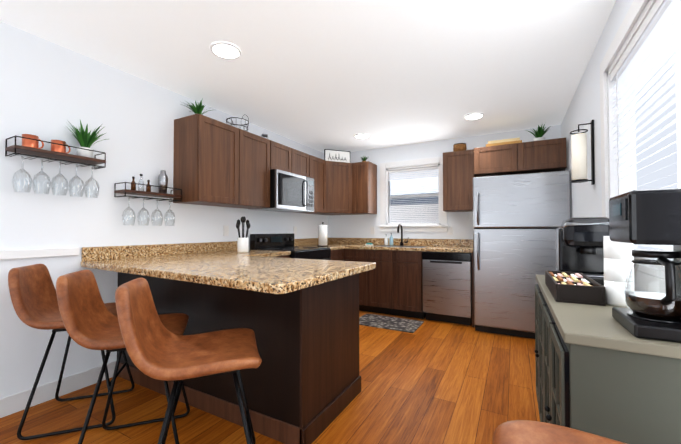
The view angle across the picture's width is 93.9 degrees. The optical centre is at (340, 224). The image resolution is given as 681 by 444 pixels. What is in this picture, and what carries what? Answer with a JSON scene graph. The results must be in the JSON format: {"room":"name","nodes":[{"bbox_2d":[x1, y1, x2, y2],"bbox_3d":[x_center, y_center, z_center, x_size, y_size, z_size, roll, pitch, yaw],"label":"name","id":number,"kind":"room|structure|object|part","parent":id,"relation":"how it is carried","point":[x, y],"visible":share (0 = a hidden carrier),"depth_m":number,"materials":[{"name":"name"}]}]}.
{"room":"kitchen","nodes":[
{"label":"kitchen","id":0,"kind":"room"},
{"bbox_2d":[0,21,328,398],"bbox_3d":[-2.126,-0.037,1.954,0.120,2.410,8.090,-1,-1,29],"label":"wall","id":1,"kind":"structure","parent":0,"point":[49,90],"depth_m":2.30,"materials":[{"name":"white paint"}]},
{"bbox_2d":[0,247,78,259],"bbox_3d":[-2.902,0.157,0.369,0.028,0.057,4.330,-1,-1,29],"label":"trim","id":2,"kind":"structure","parent":1,"relation":"attached to","point":[30,253],"depth_m":2.06,"materials":[{"name":"white"}]},
{"bbox_2d":[5,120,106,197],"bbox_3d":[-1.863,-0.460,2.144,0.264,0.527,0.523,-1,-1,29],"label":"wall shelf","id":3,"kind":"object","parent":1,"relation":"attached to","point":[86,140],"visible":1,"depth_m":2.11,"materials":[{"name":"brown wood"}]},
{"bbox_3d":[-1.801,-0.595,2.260,0.264,0.253,0.265,-1,-1,29],"label":"plant shelf","id":4,"kind":"part","parent":3,"relation":"part of","materials":[{"name":"green plant"}]},
{"bbox_2d":[0,361,115,417],"bbox_3d":[-2.848,1.084,0.466,0.016,0.115,4.580,-1,-1,29],"label":"baseboard","id":5,"kind":"structure","parent":1,"relation":"attached to","point":[13,403],"depth_m":2.12,"materials":[{"name":"white"}]},
{"bbox_2d":[114,170,181,225],"bbox_3d":[-1.588,-0.232,2.655,0.152,0.479,0.470,-1,-1,29],"label":"wall shelf","id":6,"kind":"object","parent":1,"relation":"attached to","point":[162,186],"visible":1,"depth_m":2.63,"materials":[{"name":"brown wood"}]},
{"bbox_2d":[81,238,328,259],"bbox_3d":[-1.028,0.240,3.815,0.019,0.100,3.478,-1,-1,29],"label":"backsplash","id":7,"kind":"structure","parent":1,"relation":"attached to","point":[113,252],"depth_m":2.76,"materials":[{"name":"beige stone"}]},
{"bbox_2d":[173,114,244,205],"bbox_3d":[-1.256,-0.581,3.068,0.347,0.764,0.522,-1,-1,29],"label":"upper cabinet","id":8,"kind":"object","parent":1,"relation":"attached to","point":[219,163],"depth_m":2.89,"materials":[{"name":"brown wood"}]},
{"bbox_2d":[181,98,212,114],"bbox_3d":[-1.361,-1.073,3.005,0.285,0.216,0.282,-1,-1,29],"label":"potted plant","id":9,"kind":"object","parent":8,"relation":"on","point":[199,108],"visible":0.56,"depth_m":2.95,"materials":[{"name":"green plant"}]},
{"bbox_2d":[226,114,248,131],"bbox_3d":[-1.094,-1.055,3.386,0.239,0.192,0.238,-1,-1,29],"label":"basket","id":10,"kind":"object","parent":8,"relation":"on","point":[237,124],"visible":0.52,"depth_m":3.34,"materials":[{"name":"black metal"}]},
{"bbox_2d":[223,225,228,235],"bbox_3d":[-1.240,0.066,3.446,0.007,0.115,0.070,-1,-1,29],"label":"outlet","id":11,"kind":"object","parent":1,"relation":"attached to","point":[226,230],"depth_m":3.44,"materials":[{"name":"white plastic"}]},
{"bbox_2d":[221,131,272,209],"bbox_3d":[-1.063,-0.574,3.422,0.347,0.764,0.521,-1,-1,29],"label":"upper cabinet","id":12,"kind":"object","parent":1,"relation":"attached to","point":[258,149],"depth_m":3.41,"materials":[{"name":"brown wood"}]},
{"bbox_2d":[273,141,296,169],"bbox_3d":[-0.830,-0.784,3.854,0.347,0.329,0.444,-1,-1,29],"label":"upper cabinet","id":13,"kind":"object","parent":1,"relation":"attached to","point":[283,155],"depth_m":3.80,"materials":[{"name":"brown wood"}]},
{"bbox_2d":[269,166,312,212],"bbox_3d":[-0.737,-0.399,3.879,0.481,0.429,0.578,-1,-1,29],"label":"microwave","id":14,"kind":"object","parent":1,"relation":"attached to","point":[292,190],"depth_m":3.78,"materials":[{"name":"silver metal"}]},
{"bbox_2d":[293,227,296,234],"bbox_3d":[-0.647,0.085,4.535,0.007,0.115,0.070,-1,-1,29],"label":"outlet","id":15,"kind":"object","parent":1,"relation":"attached to","point":[294,228],"depth_m":4.54,"materials":[{"name":"white plastic"}]},
{"bbox_2d":[297,150,308,173],"bbox_3d":[-0.674,-0.779,4.140,0.347,0.329,0.444,-1,-1,29],"label":"upper cabinet","id":16,"kind":"object","parent":1,"relation":"attached to","point":[302,158],"depth_m":4.13,"materials":[{"name":"brown wood"}]},
{"bbox_2d":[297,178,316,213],"bbox_3d":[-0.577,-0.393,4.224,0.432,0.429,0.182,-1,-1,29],"label":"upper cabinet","id":17,"kind":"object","parent":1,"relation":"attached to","point":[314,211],"depth_m":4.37,"materials":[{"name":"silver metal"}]},
{"bbox_2d":[309,155,324,213],"bbox_3d":[-0.440,-0.555,4.532,0.380,0.764,0.465,-1,-1,29],"label":"upper cabinet","id":18,"kind":"object","parent":1,"relation":"attached to","point":[316,165],"depth_m":4.48,"materials":[{"name":"brown wood"}]},
{"bbox_2d":[325,161,352,214],"bbox_3d":[-0.081,-0.549,4.900,0.660,0.764,0.732,-1,-1,29],"label":"upper cabinet","id":19,"kind":"object","parent":1,"relation":"attached to","point":[338,175],"depth_m":4.71,"materials":[{"name":"brown wood"}]},
{"bbox_2d":[324,149,349,162],"bbox_3d":[-0.045,-1.032,4.829,0.416,0.196,0.031,0,-1,-21],"label":"sign","id":20,"kind":"object","parent":19,"relation":"on","point":[336,155],"visible":0.83,"depth_m":4.82,"materials":[{"name":"white paper"}]},
{"bbox_2d":[0,311,539,443],"bbox_3d":[-0.646,1.193,1.127,3.490,0.080,8.090,-1,-1,29],"label":"floor","id":21,"kind":"structure","parent":0,"point":[431,382],"depth_m":2.08,"materials":[{"name":"brown wood"}]},
{"bbox_2d":[8,264,134,439],"bbox_3d":[-1.604,0.704,1.971,0.622,0.920,0.631,-1,-1,29],"label":"bar stool","id":22,"kind":"object","parent":21,"relation":"on","point":[32,291],"visible":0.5,"depth_m":1.85,"materials":[{"name":"leather"}]},
{"bbox_3d":[-1.611,0.427,1.974,0.634,0.377,0.642,-1,-1,29],"label":"seat","id":23,"kind":"part","parent":22,"relation":"part of","materials":[{"name":"leather"}]},
{"bbox_2d":[56,269,189,443],"bbox_3d":[-1.073,0.699,1.670,0.622,0.920,0.631,-1,-1,29],"label":"bar stool","id":24,"kind":"object","parent":21,"relation":"on","point":[89,320],"visible":0.73,"depth_m":1.58,"materials":[{"name":"leather"}]},
{"bbox_3d":[-1.080,0.422,1.674,0.634,0.377,0.642,-1,-1,29],"label":"seat","id":25,"kind":"part","parent":24,"relation":"part of","materials":[{"name":"leather"}]},
{"bbox_2d":[115,278,261,443],"bbox_3d":[-0.595,0.694,1.376,0.622,0.920,0.631,-1,-1,29],"label":"bar stool","id":26,"kind":"object","parent":21,"relation":"on","point":[156,348],"visible":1,"depth_m":1.29,"materials":[{"name":"leather"}]},
{"bbox_3d":[-0.602,0.417,1.379,0.634,0.377,0.642,-1,-1,29],"label":"seat","id":27,"kind":"part","parent":26,"relation":"part of","materials":[{"name":"leather"}]},
{"bbox_2d":[173,284,212,414],"bbox_3d":[-0.747,0.740,2.356,0.605,0.870,0.700,-1,-1,29],"label":"base cabinet","id":28,"kind":"object","parent":21,"relation":"on","point":[192,300],"depth_m":2.04,"materials":[{"name":"black wood"}]},
{"bbox_2d":[213,272,364,443],"bbox_3d":[-0.309,0.736,2.110,0.640,0.870,0.715,-1,-1,29],"label":"base cabinet","id":29,"kind":"object","parent":21,"relation":"on","point":[299,317],"depth_m":1.79,"materials":[{"name":"brown wood"}]},
{"bbox_2d":[81,249,408,295],"bbox_3d":[-0.663,0.288,2.509,1.907,0.040,1.731,-1,-1,29],"label":"countertop","id":30,"kind":"structure","parent":29,"relation":"on","point":[271,273],"depth_m":1.96,"materials":[{"name":"beige stone"}]},
{"bbox_2d":[236,216,249,252],"bbox_3d":[-0.975,0.098,3.187,0.129,0.360,0.130,-1,-1,29],"label":"utensil crock","id":31,"kind":"object","parent":30,"relation":"on","point":[242,244],"visible":1,"depth_m":3.15,"materials":[{"name":"white ceramic"}]},
{"bbox_2d":[250,233,330,259],"bbox_3d":[-0.567,0.656,3.872,0.713,1.090,0.762,-1,-1,29],"label":"range","id":32,"kind":"object","parent":21,"relation":"on","point":[281,242],"visible":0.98,"depth_m":3.81,"materials":[{"name":"black metal"}]},
{"bbox_2d":[365,272,372,311],"bbox_3d":[0.356,0.780,4.670,0.429,0.870,0.676,-1,-1,29],"label":"base cabinet","id":33,"kind":"object","parent":21,"relation":"on","point":[368,275],"depth_m":4.34,"materials":[{"name":"brown wood"}]},
{"bbox_2d":[373,252,396,314],"bbox_3d":[0.671,0.778,4.532,0.493,0.870,0.617,-1,-1,29],"label":"base cabinet","id":34,"kind":"object","parent":21,"relation":"on","point":[384,279],"depth_m":4.24,"materials":[{"name":"brown wood"}]},
{"bbox_2d":[359,313,423,332],"bbox_3d":[0.577,1.197,3.906,0.780,0.008,0.500,-1,-1,29],"label":"area rug","id":35,"kind":"object","parent":21,"relation":"on","point":[393,323],"visible":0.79,"depth_m":3.88,"materials":[{"name":"grey fabric"}]},
{"bbox_2d":[397,252,425,318],"bbox_3d":[0.974,0.775,4.366,0.434,0.870,0.617,-1,-1,29],"label":"base cabinet","id":36,"kind":"object","parent":21,"relation":"on","point":[409,273],"depth_m":4.08,"materials":[{"name":"brown wood"}]},
{"bbox_2d":[294,244,472,255],"bbox_3d":[0.562,0.319,4.325,2.322,0.040,1.099,-1,-1,29],"label":"countertop","id":37,"kind":"structure","parent":36,"relation":"on","point":[413,249],"depth_m":4.31,"materials":[{"name":"beige stone"}]},
{"bbox_2d":[317,222,327,246],"bbox_3d":[-0.244,0.131,4.405,0.150,0.337,0.150,-1,-1,29],"label":"paper towel holder","id":38,"kind":"object","parent":37,"relation":"on","point":[322,235],"visible":1,"depth_m":4.35,"materials":[{"name":"white paper"}]},
{"bbox_2d":[384,233,392,244],"bbox_3d":[0.720,0.214,4.753,0.140,0.183,0.064,-1,-1,29],"label":"soap dispenser","id":39,"kind":"object","parent":37,"relation":"on","point":[390,240],"visible":0.98,"depth_m":4.73,"materials":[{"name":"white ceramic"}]},
{"bbox_2d":[422,251,471,324],"bbox_3d":[1.414,0.773,4.107,0.572,0.865,0.599,-1,-1,29],"label":"dishwasher","id":40,"kind":"object","parent":21,"relation":"on","point":[447,285],"visible":0.98,"depth_m":3.85,"materials":[{"name":"silver metal"}]},
{"bbox_2d":[473,170,570,338],"bbox_3d":[2.047,0.326,3.654,0.898,1.742,0.804,-1,-1,29],"label":"refrigerator","id":41,"kind":"object","parent":21,"relation":"on","point":[518,219],"visible":0.94,"depth_m":3.38,"materials":[{"name":"grey metal"}]},
{"bbox_2d":[493,420,626,443],"bbox_3d":[0.491,0.661,0.463,0.501,0.954,0.456,-1,-1,29],"label":"bar stool","id":42,"kind":"object","parent":21,"relation":"on","point":[522,432],"visible":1,"depth_m":0.68,"materials":[{"name":"leather"}]},
{"bbox_2d":[535,188,680,443],"bbox_3d":[1.096,0.537,1.377,0.408,1.241,1.329,-1,-1,29],"label":"sideboard","id":43,"kind":"object","parent":21,"relation":"on","point":[608,349],"visible":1,"depth_m":0.87,"materials":[{"name":"grey paint"}]},
{"bbox_2d":[0,0,615,152],"bbox_3d":[-0.646,-1.296,1.170,3.490,0.080,8.090,-1,-1,29],"label":"ceiling","id":44,"kind":"structure","parent":0,"point":[320,75],"depth_m":2.34,"materials":[{"name":"white paint"}]},
{"bbox_2d":[210,42,240,58],"bbox_3d":[-0.812,-1.231,2.256,0.208,0.011,0.208,-1,-1,29],"label":"recessed light","id":45,"kind":"object","parent":44,"relation":"in","point":[225,50],"visible":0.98,"depth_m":2.24,"materials":[{"name":"white plastic"}]},
{"bbox_2d":[354,133,369,138],"bbox_3d":[0.289,-1.195,4.298,0.208,0.011,0.208,-1,-1,29],"label":"recessed light","id":46,"kind":"object","parent":44,"relation":"in","point":[361,136],"visible":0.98,"depth_m":4.30,"materials":[{"name":"white plastic"}]},
{"bbox_2d":[464,113,483,119],"bbox_3d":[1.489,-1.208,3.554,0.208,0.011,0.208,-1,-1,29],"label":"recessed light","id":47,"kind":"object","parent":44,"relation":"in","point":[472,116],"visible":0.96,"depth_m":3.54,"materials":[{"name":"white plastic"}]},
{"bbox_2d":[329,124,560,238],"bbox_3d":[1.259,0.009,4.648,3.250,2.410,0.120,-1,-1,29],"label":"wall","id":48,"kind":"structure","parent":0,"point":[360,226],"depth_m":4.68,"materials":[{"name":"white paint"}]},
{"bbox_2d":[353,161,376,213],"bbox_3d":[0.344,-0.549,4.865,0.300,0.764,0.387,-1,-1,29],"label":"upper cabinet","id":49,"kind":"object","parent":48,"relation":"attached to","point":[364,173],"depth_m":4.74,"materials":[{"name":"brown wood"}]},
{"bbox_2d":[329,238,472,247],"bbox_3d":[0.820,0.258,4.800,2.322,0.100,0.019,-1,-1,29],"label":"backsplash","id":50,"kind":"structure","parent":48,"relation":"attached to","point":[444,243],"depth_m":4.65,"materials":[{"name":"beige stone"}]},
{"bbox_2d":[378,157,448,231],"bbox_3d":[1.076,-0.424,4.732,1.035,1.060,0.160,-1,-1,29],"label":"window","id":51,"kind":"structure","parent":48,"relation":"in","point":[417,181],"depth_m":4.73,"materials":[{"name":"white"}]},
{"bbox_2d":[447,227,452,234],"bbox_3d":[1.523,0.083,4.430,0.070,0.115,0.007,-1,-1,29],"label":"outlet","id":52,"kind":"object","parent":48,"relation":"attached to","point":[449,229],"depth_m":4.43,"materials":[{"name":"white plastic"}]},
{"bbox_2d":[443,149,472,211],"bbox_3d":[1.583,-0.561,4.213,0.385,0.764,0.348,-1,-1,29],"label":"upper cabinet","id":53,"kind":"object","parent":48,"relation":"attached to","point":[457,165],"depth_m":4.07,"materials":[{"name":"brown wood"}]},
{"bbox_2d":[453,143,466,151],"bbox_3d":[1.584,-1.004,4.227,0.170,0.120,0.170,-1,-1,29],"label":"basket","id":54,"kind":"object","parent":53,"relation":"on","point":[459,147],"visible":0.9,"depth_m":4.16,"materials":[{"name":"brown wicker"}]},
{"bbox_2d":[473,142,524,177],"bbox_3d":[1.928,-0.742,3.875,0.507,0.316,0.617,-1,-1,29],"label":"upper cabinet","id":55,"kind":"object","parent":48,"relation":"attached to","point":[507,159],"depth_m":3.61,"materials":[{"name":"brown wood"}]},
{"bbox_2d":[486,137,521,146],"bbox_3d":[1.916,-0.940,3.738,0.370,0.075,0.220,-1,-1,29],"label":"wooden tray","id":56,"kind":"object","parent":55,"relation":"on","point":[504,141],"visible":0.54,"depth_m":3.64,"materials":[{"name":"brown wood"}]},
{"bbox_2d":[525,138,566,173],"bbox_3d":[2.270,-0.745,3.689,0.507,0.316,0.617,-1,-1,29],"label":"upper cabinet","id":57,"kind":"object","parent":48,"relation":"attached to","point":[550,155],"depth_m":3.39,"materials":[{"name":"brown wood"}]},
{"bbox_2d":[528,122,550,140],"bbox_3d":[2.255,-1.024,3.625,0.271,0.238,0.359,-1,-1,29],"label":"potted plant","id":58,"kind":"object","parent":57,"relation":"on","point":[539,133],"visible":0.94,"depth_m":3.56,"materials":[{"name":"green plant"}]},
{"bbox_2d":[561,0,661,291],"bbox_3d":[0.834,-0.066,0.343,0.120,2.410,8.090,-1,-1,29],"label":"wall","id":59,"kind":"structure","parent":0,"point":[586,197],"depth_m":2.37,"materials":[{"name":"white paint"}]},
{"bbox_2d":[570,120,594,184],"bbox_3d":[1.748,-0.516,2.307,0.139,0.460,0.108,-1,-1,29],"label":"light","id":60,"kind":"object","parent":59,"relation":"attached to","point":[579,155],"visible":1,"depth_m":2.28,"materials":[{"name":"black metal"}]},
{"bbox_2d":[600,0,671,292],"bbox_3d":[1.172,-0.384,0.990,0.140,1.310,2.320,-1,-1,29],"label":"window","id":61,"kind":"structure","parent":59,"relation":"in","point":[608,117],"depth_m":1.88,"materials":[{"name":"white"}]},
{"bbox_2d":[610,0,680,260],"bbox_3d":[1.158,-0.394,0.998,0.052,1.049,2.030,-1,-1,29],"label":"window blinds","id":62,"kind":"object","parent":61,"relation":"attached to","point":[645,57],"visible":0.69,"depth_m":1.42,"materials":[{"name":"white plastic"}]},
{"label":"outside","id":63,"kind":"structure","parent":0,"visible":0},
{"bbox_2d":[675,45,680,187],"bbox_3d":[0.667,-0.321,2.602,3.330,3.000,5.650,-1,-1,29],"label":"sky","id":64,"kind":"structure","parent":63,"point":[678,91],"depth_m":2.20,"materials":[{"name":"white"}]}
]}

